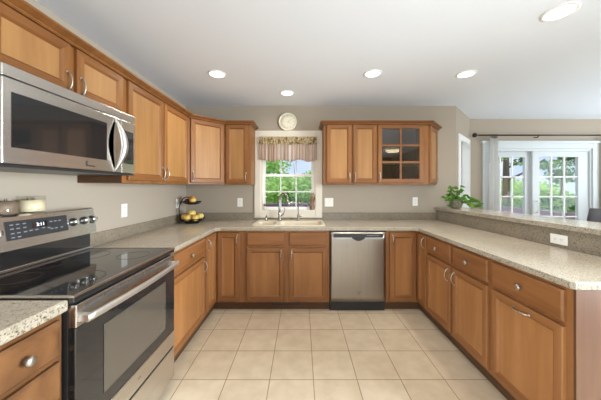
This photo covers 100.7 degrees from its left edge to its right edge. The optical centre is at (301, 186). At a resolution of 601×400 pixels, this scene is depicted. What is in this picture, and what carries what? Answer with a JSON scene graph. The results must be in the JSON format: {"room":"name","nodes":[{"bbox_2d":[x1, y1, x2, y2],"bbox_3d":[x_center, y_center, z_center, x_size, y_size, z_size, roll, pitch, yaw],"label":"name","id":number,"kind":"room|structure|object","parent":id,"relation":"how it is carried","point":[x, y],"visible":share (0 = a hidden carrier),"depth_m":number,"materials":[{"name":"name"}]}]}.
{"room":"kitchen","nodes":[
{"label":"kitchen","id":0,"kind":"room"},
{"bbox_2d":[0,0,185,233],"bbox_3d":[-1.609,0.134,0.117,0.120,2.440,6.675,0,0,0],"label":"wall","id":1,"kind":"structure","parent":0,"point":[145,202],"depth_m":1.92,"materials":[{"name":"beige paint"}]},
{"bbox_2d":[0,2,122,111],"bbox_3d":[-1.369,-0.629,1.337,0.355,0.283,0.763,0,0,0],"label":"upper cabinet","id":2,"kind":"object","parent":1,"relation":"attached to","point":[26,46],"visible":0.76,"depth_m":1.23,"materials":[{"name":"brown wood"}]},
{"bbox_2d":[0,62,134,175],"bbox_3d":[-1.321,-0.280,1.337,0.455,0.403,0.763,0,0,0],"label":"microwave","id":3,"kind":"object","parent":2,"relation":"attached to","point":[46,127],"visible":1,"depth_m":1.18,"materials":[{"name":"grey metal"}]},
{"bbox_2d":[121,204,126,216],"bbox_3d":[-1.544,0.204,2.170,0.009,0.115,0.070,0,0,0],"label":"wall outlet","id":4,"kind":"object","parent":1,"relation":"attached to","point":[123,206],"visible":1,"depth_m":2.16,"materials":[{"name":"white plastic"}]},
{"bbox_2d":[78,78,187,183],"bbox_3d":[-1.369,-0.400,2.220,0.355,0.742,1.004,0,0,0],"label":"upper cabinet","id":5,"kind":"object","parent":1,"relation":"attached to","point":[161,131],"visible":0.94,"depth_m":2.08,"materials":[{"name":"brown wood"}]},
{"bbox_2d":[90,213,186,246],"bbox_3d":[-1.539,0.391,2.518,0.020,0.098,1.593,0,0,0],"label":"backsplash","id":6,"kind":"structure","parent":1,"relation":"attached to","point":[98,238],"depth_m":2.21,"materials":[{"name":"stone"}]},
{"bbox_2d":[36,0,600,118],"bbox_3d":[2.276,-1.136,0.440,7.889,0.100,7.320,0,0,0],"label":"ceiling","id":7,"kind":"structure","parent":0,"point":[320,51],"depth_m":1.95,"materials":[{"name":"white paint"}]},
{"bbox_2d":[208,70,225,77],"bbox_3d":[-0.814,-1.083,2.393,0.170,0.007,0.170,0,0,0],"label":"recessed light","id":8,"kind":"object","parent":7,"relation":"in","point":[213,73],"visible":1,"depth_m":2.39,"materials":[{"name":"white paint"}]},
{"bbox_2d":[280,90,293,95],"bbox_3d":[-0.170,-1.083,2.877,0.164,0.007,0.164,0,0,0],"label":"recessed light","id":9,"kind":"object","parent":7,"relation":"in","point":[285,92],"visible":1,"depth_m":2.88,"materials":[{"name":"white paint"}]},
{"bbox_2d":[364,69,381,77],"bbox_3d":[0.680,-1.083,2.383,0.170,0.007,0.170,0,0,0],"label":"recessed light","id":10,"kind":"object","parent":7,"relation":"in","point":[373,73],"visible":1,"depth_m":2.38,"materials":[{"name":"white paint"}]},
{"bbox_2d":[455,70,476,77],"bbox_3d":[1.580,-1.083,2.393,0.176,0.007,0.176,0,0,0],"label":"recessed light","id":11,"kind":"object","parent":7,"relation":"in","point":[468,73],"visible":1,"depth_m":2.39,"materials":[{"name":"white paint"}]},
{"bbox_2d":[540,1,580,21],"bbox_3d":[1.600,-1.083,1.545,0.180,0.007,0.180,0,0,0],"label":"recessed light","id":12,"kind":"object","parent":7,"relation":"in","point":[563,10],"visible":1,"depth_m":1.54,"materials":[{"name":"white paint"}]},
{"bbox_2d":[186,106,455,212],"bbox_3d":[0.259,0.134,3.395,3.616,2.440,0.120,0,0,0],"label":"wall","id":13,"kind":"structure","parent":0,"point":[214,198],"depth_m":3.33,"materials":[{"name":"beige paint"}]},
{"bbox_2d":[168,118,224,184],"bbox_3d":[-1.242,-0.400,3.026,0.609,0.742,0.614,0,0,0],"label":"upper cabinet","id":14,"kind":"object","parent":13,"relation":"attached to","point":[206,140],"visible":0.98,"depth_m":2.86,"materials":[{"name":"brown wood"}]},
{"bbox_2d":[187,213,253,219],"bbox_3d":[-1.091,0.391,3.325,0.917,0.098,0.020,0,0,0],"label":"backsplash","id":15,"kind":"structure","parent":13,"relation":"attached to","point":[209,216],"depth_m":3.31,"materials":[{"name":"stone"}]},
{"bbox_2d":[237,198,242,206],"bbox_3d":[-0.826,0.206,3.330,0.070,0.115,0.009,0,0,0],"label":"wall outlet","id":16,"kind":"object","parent":13,"relation":"attached to","point":[239,200],"visible":1,"depth_m":3.33,"materials":[{"name":"white plastic"}]},
{"bbox_2d":[225,125,255,184],"bbox_3d":[-0.777,-0.400,3.158,0.318,0.742,0.355,0,0,0],"label":"upper cabinet","id":17,"kind":"object","parent":13,"relation":"attached to","point":[239,139],"visible":0.95,"depth_m":3.02,"materials":[{"name":"brown wood"}]},
{"bbox_2d":[0,0,258,129],"bbox_3d":[-1.097,-0.775,2.203,0.559,0.038,2.469,0,0,17],"label":"crown molding","id":18,"kind":"structure","parent":17,"relation":"attached to","point":[24,8],"depth_m":1.45,"materials":[{"name":"brown wood"}]},
{"bbox_2d":[278,113,296,130],"bbox_3d":[-0.187,-0.867,3.317,0.244,0.244,0.036,0,0,0],"label":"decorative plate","id":19,"kind":"object","parent":13,"relation":"attached to","point":[287,121],"visible":1,"depth_m":3.31,"materials":[{"name":"beige ceramic"}]},
{"bbox_2d":[254,131,321,217],"bbox_3d":[-0.179,-0.171,3.384,0.902,1.160,0.142,0,0,0],"label":"window","id":20,"kind":"structure","parent":13,"relation":"in","point":[260,191],"depth_m":3.31,"materials":[{"name":"beige paint"}]},
{"bbox_2d":[258,137,317,161],"bbox_3d":[-0.180,-0.496,3.284,0.790,0.330,0.058,0,0,0],"label":"window valance","id":21,"kind":"object","parent":20,"relation":"attached to","point":[289,149],"visible":1,"depth_m":3.28,"materials":[{"name":"fabric"}]},
{"bbox_2d":[309,193,314,209],"bbox_3d":[0.143,0.192,3.340,0.079,0.224,0.071,0,0,0],"label":"figurine","id":22,"kind":"object","parent":20,"relation":"on","point":[312,196],"visible":1,"depth_m":3.31,"materials":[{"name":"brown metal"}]},
{"bbox_2d":[254,218,321,219],"bbox_3d":[-0.179,0.425,3.325,0.902,0.029,0.020,0,0,0],"label":"backsplash","id":23,"kind":"structure","parent":13,"relation":"attached to","point":[254,218],"depth_m":3.31,"materials":[{"name":"stone"}]},
{"bbox_2d":[325,198,332,206],"bbox_3d":[0.365,0.204,3.330,0.116,0.115,0.010,0,0,0],"label":"light switch","id":24,"kind":"object","parent":13,"relation":"attached to","point":[328,201],"visible":1,"depth_m":3.33,"materials":[{"name":"white plastic"}]},
{"bbox_2d":[322,125,377,184],"bbox_3d":[0.600,-0.400,3.158,0.657,0.742,0.355,0,0,0],"label":"upper cabinet","id":25,"kind":"object","parent":13,"relation":"attached to","point":[349,152],"visible":1,"depth_m":3.02,"materials":[{"name":"brown wood"}]},
{"bbox_2d":[319,120,441,129],"bbox_3d":[1.044,-0.775,3.151,1.632,0.038,0.367,0,0,0],"label":"crown molding","id":26,"kind":"structure","parent":25,"relation":"attached to","point":[432,123],"depth_m":2.99,"materials":[{"name":"brown wood"}]},
{"bbox_2d":[322,213,436,219],"bbox_3d":[1.036,0.391,3.325,1.523,0.098,0.020,0,0,0],"label":"backsplash","id":27,"kind":"structure","parent":13,"relation":"attached to","point":[325,216],"depth_m":3.31,"materials":[{"name":"stone"}]},
{"bbox_2d":[378,125,427,184],"bbox_3d":[1.234,-0.400,3.158,0.619,0.742,0.355,0,0,0],"label":"upper cabinet","id":28,"kind":"object","parent":13,"relation":"attached to","point":[402,149],"visible":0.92,"depth_m":3.06,"materials":[{"name":"brown wood"}]},
{"bbox_2d":[382,147,418,148],"bbox_3d":[1.236,-0.514,3.189,0.575,0.016,0.255,0,0,0],"label":"shelf","id":29,"kind":"object","parent":28,"relation":"attached to","point":[382,147],"depth_m":3.22,"materials":[{"name":"brown wood"}]},
{"bbox_2d":[382,163,418,165],"bbox_3d":[1.236,-0.284,3.189,0.575,0.016,0.255,0,0,0],"label":"shelf","id":30,"kind":"object","parent":28,"relation":"attached to","point":[383,164],"depth_m":3.06,"materials":[{"name":"brown wood"}]},
{"bbox_2d":[412,197,417,205],"bbox_3d":[1.517,0.194,3.330,0.070,0.115,0.009,0,0,0],"label":"wall outlet","id":31,"kind":"object","parent":13,"relation":"attached to","point":[414,199],"visible":1,"depth_m":3.33,"materials":[{"name":"white plastic"}]},
{"bbox_2d":[428,125,439,184],"bbox_3d":[1.677,-0.400,3.182,0.262,0.742,0.300,0,0,0],"label":"upper cabinet","id":32,"kind":"object","parent":13,"relation":"attached to","point":[433,174],"visible":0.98,"depth_m":3.13,"materials":[{"name":"brown wood"}]},
{"bbox_2d":[158,298,506,399],"bbox_3d":[2.276,1.379,0.440,7.889,0.050,7.320,0,0,0],"label":"floor","id":33,"kind":"structure","parent":0,"point":[235,354],"depth_m":1.97,"materials":[{"name":"beige tile"}]},
{"bbox_2d":[0,314,60,399],"bbox_3d":[-1.196,0.915,0.649,0.653,0.878,0.612,0,0,0],"label":"base cabinet","id":34,"kind":"object","parent":33,"relation":"on","point":[30,362],"visible":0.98,"depth_m":0.84,"materials":[{"name":"brown wood"}]},
{"bbox_2d":[0,300,67,345],"bbox_3d":[-1.224,0.454,0.627,0.651,0.044,0.655,0,0,0],"label":"countertop","id":35,"kind":"structure","parent":34,"relation":"on","point":[17,317],"depth_m":0.86,"materials":[{"name":"stone"}]},
{"bbox_2d":[0,207,178,399],"bbox_3d":[-1.181,0.748,1.337,0.727,1.213,0.764,0,0,0],"label":"electric range","id":36,"kind":"object","parent":33,"relation":"on","point":[117,326],"visible":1,"depth_m":1.26,"materials":[{"name":"silver metal"}]},
{"bbox_2d":[0,199,19,213],"bbox_3d":[-1.492,0.100,1.248,0.112,0.082,0.112,0,0,0],"label":"jar candle","id":37,"kind":"object","parent":36,"relation":"on","point":[6,207],"visible":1,"depth_m":1.23,"materials":[{"name":"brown glass"}]},
{"bbox_2d":[16,198,44,211],"bbox_3d":[-1.492,0.095,1.374,0.116,0.092,0.116,0,0,0],"label":"jar candle","id":38,"kind":"object","parent":36,"relation":"on","point":[27,205],"visible":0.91,"depth_m":1.34,"materials":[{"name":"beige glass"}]},
{"bbox_2d":[0,247,174,302],"bbox_3d":[-1.169,0.433,1.337,0.591,0.030,0.764,0,0,0],"label":"cooktop","id":39,"kind":"object","parent":36,"relation":"in","point":[78,275],"depth_m":1.22,"materials":[{"name":"black glass"}]},
{"bbox_2d":[172,237,207,362],"bbox_3d":[-1.218,0.915,2.071,0.653,0.878,0.698,0,0,0],"label":"base cabinet","id":40,"kind":"object","parent":33,"relation":"on","point":[189,275],"visible":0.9,"depth_m":2.06,"materials":[{"name":"brown wood"}]},
{"bbox_2d":[201,231,246,324],"bbox_3d":[-1.077,0.915,2.876,0.935,0.878,0.911,0,0,0],"label":"base cabinet","id":41,"kind":"object","parent":33,"relation":"on","point":[225,251],"visible":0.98,"depth_m":2.71,"materials":[{"name":"brown wood"}]},
{"bbox_2d":[246,231,328,308],"bbox_3d":[-0.153,0.915,3.004,0.914,0.878,0.652,0,0,0],"label":"base cabinet","id":42,"kind":"object","parent":33,"relation":"on","point":[282,266],"visible":0.98,"depth_m":2.72,"materials":[{"name":"brown wood"}]},
{"bbox_2d":[272,302,298,304],"bbox_3d":[-0.180,1.288,2.761,0.300,0.042,0.006,0,0,0],"label":"vent","id":43,"kind":"object","parent":42,"relation":"attached to","point":[273,303],"visible":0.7,"depth_m":2.76,"materials":[{"name":"brown metal"}]},
{"bbox_2d":[329,231,384,309],"bbox_3d":[0.612,0.918,2.997,0.597,0.872,0.616,0,0,0],"label":"dishwasher","id":44,"kind":"object","parent":33,"relation":"on","point":[356,258],"visible":0.98,"depth_m":2.69,"materials":[{"name":"silver metal"}]},
{"bbox_2d":[384,231,430,319],"bbox_3d":[1.357,0.915,2.925,0.875,0.878,0.811,0,0,0],"label":"base cabinet","id":45,"kind":"object","parent":33,"relation":"on","point":[406,252],"visible":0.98,"depth_m":2.71,"materials":[{"name":"brown wood"}]},
{"bbox_2d":[95,220,600,289],"bbox_3d":[0.179,0.458,2.241,3.455,0.036,2.187,0,0,0],"label":"countertop","id":46,"kind":"structure","parent":45,"relation":"on","point":[570,269],"depth_m":2.05,"materials":[{"name":"stone"}]},
{"bbox_2d":[179,196,205,223],"bbox_3d":[-1.352,0.278,3.060,0.322,0.323,0.309,0,0,0],"label":"fruit stand","id":47,"kind":"object","parent":46,"relation":"on","point":[181,201],"visible":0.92,"depth_m":3.01,"materials":[{"name":"black metal"}]},
{"bbox_2d":[183,214,190,220],"bbox_3d":[-1.373,0.367,2.980,0.096,0.090,0.096,0,0,0],"label":"apple","id":48,"kind":"object","parent":47,"relation":"in","point":[187,217],"visible":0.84,"depth_m":2.95,"materials":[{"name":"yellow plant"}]},
{"bbox_2d":[188,210,195,215],"bbox_3d":[-1.357,0.323,3.076,0.096,0.090,0.096,0,0,0],"label":"apple","id":49,"kind":"object","parent":47,"relation":"in","point":[190,212],"visible":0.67,"depth_m":3.04,"materials":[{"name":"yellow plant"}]},
{"bbox_2d":[183,201,201,204],"bbox_3d":[-1.345,0.196,3.060,0.219,0.038,0.219,0,0,0],"label":"basket","id":50,"kind":"object","parent":47,"relation":"on","point":[189,203],"depth_m":3.01,"materials":[{"name":"black metal"}]},
{"bbox_2d":[179,217,205,222],"bbox_3d":[-1.345,0.405,3.060,0.309,0.049,0.309,0,0,0],"label":"basket","id":51,"kind":"object","parent":47,"relation":"on","point":[180,219],"depth_m":2.99,"materials":[{"name":"black metal"}]},
{"bbox_2d":[191,215,198,220],"bbox_3d":[-1.283,0.370,2.998,0.090,0.084,0.090,0,0,0],"label":"apple","id":52,"kind":"object","parent":47,"relation":"in","point":[192,216],"visible":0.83,"depth_m":2.97,"materials":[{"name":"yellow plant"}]},
{"bbox_2d":[196,213,203,218],"bbox_3d":[-1.267,0.361,3.100,0.092,0.086,0.092,0,0,0],"label":"apple","id":53,"kind":"object","parent":47,"relation":"in","point":[200,215],"visible":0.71,"depth_m":3.07,"materials":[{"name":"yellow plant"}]},
{"bbox_2d":[277,192,289,220],"bbox_3d":[-0.231,0.250,3.158,0.203,0.361,0.060,0,0,41],"label":"kitchen faucet","id":54,"kind":"object","parent":46,"relation":"on","point":[283,193],"visible":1,"depth_m":3.19,"materials":[{"name":"metal"}]},
{"bbox_2d":[252,220,324,225],"bbox_3d":[-0.150,0.527,3.035,0.840,0.194,0.500,0,0,0],"label":"sink","id":55,"kind":"object","parent":46,"relation":"in","point":[258,222],"visible":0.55,"depth_m":3.13,"materials":[{"name":"beige ceramic"}]},
{"bbox_2d":[256,222,276,224],"bbox_3d":[-0.420,0.528,2.975,0.232,0.192,0.302,0,0,0],"label":"basin","id":56,"kind":"object","parent":55,"relation":"in","point":[257,223],"depth_m":3.12,"materials":[{"name":"beige ceramic"}]},
{"bbox_2d":[279,221,321,224],"bbox_3d":[-0.015,0.528,2.987,0.502,0.192,0.327,0,0,0],"label":"basin","id":57,"kind":"object","parent":55,"relation":"in","point":[280,222],"depth_m":3.15,"materials":[{"name":"beige ceramic"}]},
{"bbox_2d":[297,197,301,220],"bbox_3d":[-0.045,0.277,3.190,0.068,0.305,0.092,0,0,35],"label":"filter faucet","id":58,"kind":"object","parent":46,"relation":"on","point":[298,216],"visible":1,"depth_m":3.21,"materials":[{"name":"metal"}]},
{"bbox_2d":[427,235,496,387],"bbox_3d":[1.521,0.915,2.094,0.598,0.878,0.848,0,0,0],"label":"base cabinet","id":59,"kind":"object","parent":33,"relation":"on","point":[459,280],"visible":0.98,"depth_m":1.95,"materials":[{"name":"brown wood"}]},
{"bbox_2d":[492,259,600,399],"bbox_3d":[1.521,0.915,1.412,0.598,0.878,0.512,0,0,0],"label":"base cabinet","id":60,"kind":"object","parent":33,"relation":"on","point":[546,335],"visible":1,"depth_m":1.30,"materials":[{"name":"brown wood"}]},
{"bbox_2d":[587,208,600,221],"bbox_3d":[2.507,0.777,2.140,0.515,1.156,0.442,0,0,0],"label":"bar stool","id":61,"kind":"object","parent":33,"relation":"on","point":[594,214],"visible":0.05,"depth_m":2.30,"materials":[{"name":"grey leather"}]},
{"bbox_2d":[456,106,469,195],"bbox_3d":[2.335,0.134,3.698,0.120,2.440,0.895,0,0,44],"label":"wall","id":62,"kind":"structure","parent":0,"point":[462,121],"depth_m":3.52,"materials":[{"name":"beige paint"}]},
{"bbox_2d":[458,133,469,196],"bbox_3d":[2.364,0.054,3.688,0.105,1.580,0.700,0,0,44],"label":"window","id":63,"kind":"structure","parent":62,"relation":"in","point":[461,137],"depth_m":3.43,"materials":[{"name":"white paint"}]},
{"bbox_2d":[462,141,469,207],"bbox_3d":[2.410,0.044,3.643,0.016,1.380,0.520,0,0,44],"label":"window curtain","id":64,"kind":"object","parent":63,"relation":"hanging from","point":[465,146],"visible":0.59,"depth_m":3.64,"materials":[{"name":"white fabric"}]},
{"bbox_2d":[470,119,600,208],"bbox_3d":[4.395,0.134,4.037,3.410,2.440,0.120,0,0,0],"label":"wall","id":65,"kind":"structure","parent":0,"point":[479,126],"depth_m":3.98,"materials":[{"name":"beige paint"}]},
{"bbox_2d":[472,133,600,137],"bbox_3d":[4.035,-0.810,3.920,2.716,0.074,0.112,0,0,0],"label":"curtain rod","id":66,"kind":"object","parent":65,"relation":"attached to","point":[474,135],"visible":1,"depth_m":3.89,"materials":[{"name":"brown metal"}]},
{"bbox_2d":[488,134,499,210],"bbox_3d":[3.015,0.254,3.899,0.210,2.160,0.073,0,0,0],"label":"curtain","id":67,"kind":"object","parent":66,"relation":"hanging from","point":[494,192],"visible":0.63,"depth_m":3.89,"materials":[{"name":"white fabric"}]},
{"bbox_2d":[480,141,600,220],"bbox_3d":[3.797,0.311,4.012,1.895,2.085,0.170,0,0,0],"label":"door","id":68,"kind":"structure","parent":65,"relation":"in","point":[586,153],"depth_m":3.99,"materials":[{"name":"white paint"}]},
{"bbox_3d":[1.935,0.829,2.252,0.229,1.050,2.167,0,0,0],"label":"wall","id":69,"kind":"structure","parent":0,"visible":0},
{"bbox_2d":[434,207,600,235],"bbox_3d":[2.036,0.284,2.208,0.420,0.040,2.279,0,0,-3],"label":"countertop","id":70,"kind":"structure","parent":69,"relation":"on","point":[588,227],"depth_m":2.03,"materials":[{"name":"stone"}]},
{"bbox_2d":[449,199,462,208],"bbox_3d":[1.905,0.204,3.080,0.148,0.118,0.147,0,0,0],"label":"pot","id":71,"kind":"object","parent":70,"relation":"on","point":[455,203],"depth_m":3.02,"materials":[{"name":"ceramic"}]},
{"bbox_2d":[441,185,482,208],"bbox_3d":[1.950,0.120,3.060,0.494,0.287,0.236,0,0,0],"label":"pothos","id":72,"kind":"object","parent":70,"relation":"on","point":[456,202],"visible":1,"depth_m":3.03,"materials":[{"name":"plant"}]},
{"bbox_2d":[436,210,600,256],"bbox_3d":[1.865,0.392,2.241,0.020,0.176,2.191,0,0,-3],"label":"backsplash","id":73,"kind":"structure","parent":69,"relation":"attached to","point":[585,243],"depth_m":2.06,"materials":[{"name":"stone"}]},
{"bbox_2d":[550,233,567,245],"bbox_3d":[1.871,0.382,1.815,0.009,0.070,0.115,0,0,-3],"label":"wall outlet","id":74,"kind":"object","parent":73,"relation":"attached to","point":[554,238],"visible":1,"depth_m":1.81,"materials":[{"name":"white plastic"}]},
{"label":"outside","id":75,"kind":"structure","parent":0,"visible":0},
{"bbox_3d":[-0.075,1.494,6.350,11.850,0.040,4.500,0,0,0],"label":"deck","id":76,"kind":"object","parent":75,"visible":0},
{"bbox_2d":[266,203,309,206],"bbox_3d":[-0.125,1.012,8.500,11.550,0.925,0.140,0,0,0],"label":"deck railing","id":77,"kind":"object","parent":76,"relation":"on","point":[267,204],"visible":0.02,"depth_m":8.48,"materials":[{"name":"brown wood"}]},
{"bbox_2d":[501,206,574,219],"bbox_3d":[5.750,1.012,6.370,0.140,0.925,4.100,0,0,0],"label":"deck railing","id":78,"kind":"object","parent":76,"relation":"on","point":[503,208],"visible":0.03,"depth_m":5.85,"materials":[{"name":"brown wood"}]},
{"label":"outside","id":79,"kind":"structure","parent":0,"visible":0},
{"bbox_3d":[15.000,2.904,62.300,150.000,0.100,115.400,0,0,0],"label":"ground","id":80,"kind":"structure","parent":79,"visible":0},
{"bbox_2d":[266,160,291,202],"bbox_3d":[-4.455,-0.021,17.800,7.572,5.766,6.851,0,0,0],"label":"leafy tree","id":81,"kind":"object","parent":80,"relation":"on","point":[271,167],"visible":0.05,"depth_m":16.92,"materials":[{"name":"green plant"}]},
{"bbox_2d":[266,164,310,202],"bbox_3d":[-0.055,0.953,11.963,6.174,3.805,5.951,0,0,6],"label":"leafy shrub","id":82,"kind":"object","parent":80,"relation":"on","point":[287,183],"visible":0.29,"depth_m":10.61,"materials":[{"name":"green plant"}]},
{"bbox_2d":[489,158,544,203],"bbox_3d":[11.222,-1.008,13.427,3.161,7.724,2.521,0,0,31],"label":"slender tree","id":83,"kind":"object","parent":80,"relation":"on","point":[506,181],"visible":0.06,"depth_m":13.29,"materials":[{"name":"brown plant"}]},
{"bbox_2d":[501,185,572,212],"bbox_3d":[7.974,1.381,9.271,2.666,2.950,3.434,0,0,-15],"label":"leafy shrub","id":84,"kind":"object","parent":80,"relation":"on","point":[519,204],"visible":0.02,"depth_m":9.30,"materials":[{"name":"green plant"}]},
{"bbox_2d":[501,172,574,203],"bbox_3d":[18.483,0.675,20.602,10.218,4.372,8.362,0,0,0],"label":"leafy tree","id":85,"kind":"object","parent":80,"relation":"on","point":[517,186],"visible":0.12,"depth_m":18.82,"materials":[{"name":"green plant"}]},
{"bbox_2d":[540,157,574,194],"bbox_3d":[16.569,-1.230,15.454,4.188,8.173,2.572,0,0,0],"label":"leafy tree","id":86,"kind":"object","parent":80,"relation":"on","point":[568,160],"visible":0.13,"depth_m":15.41,"materials":[{"name":"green plant"}]},
{"bbox_2d":[540,190,574,212],"bbox_3d":[11.449,1.394,10.215,3.568,2.924,3.155,0,0,0],"label":"leafy shrub","id":87,"kind":"object","parent":80,"relation":"on","point":[557,202],"visible":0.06,"depth_m":9.88,"materials":[{"name":"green plant"}]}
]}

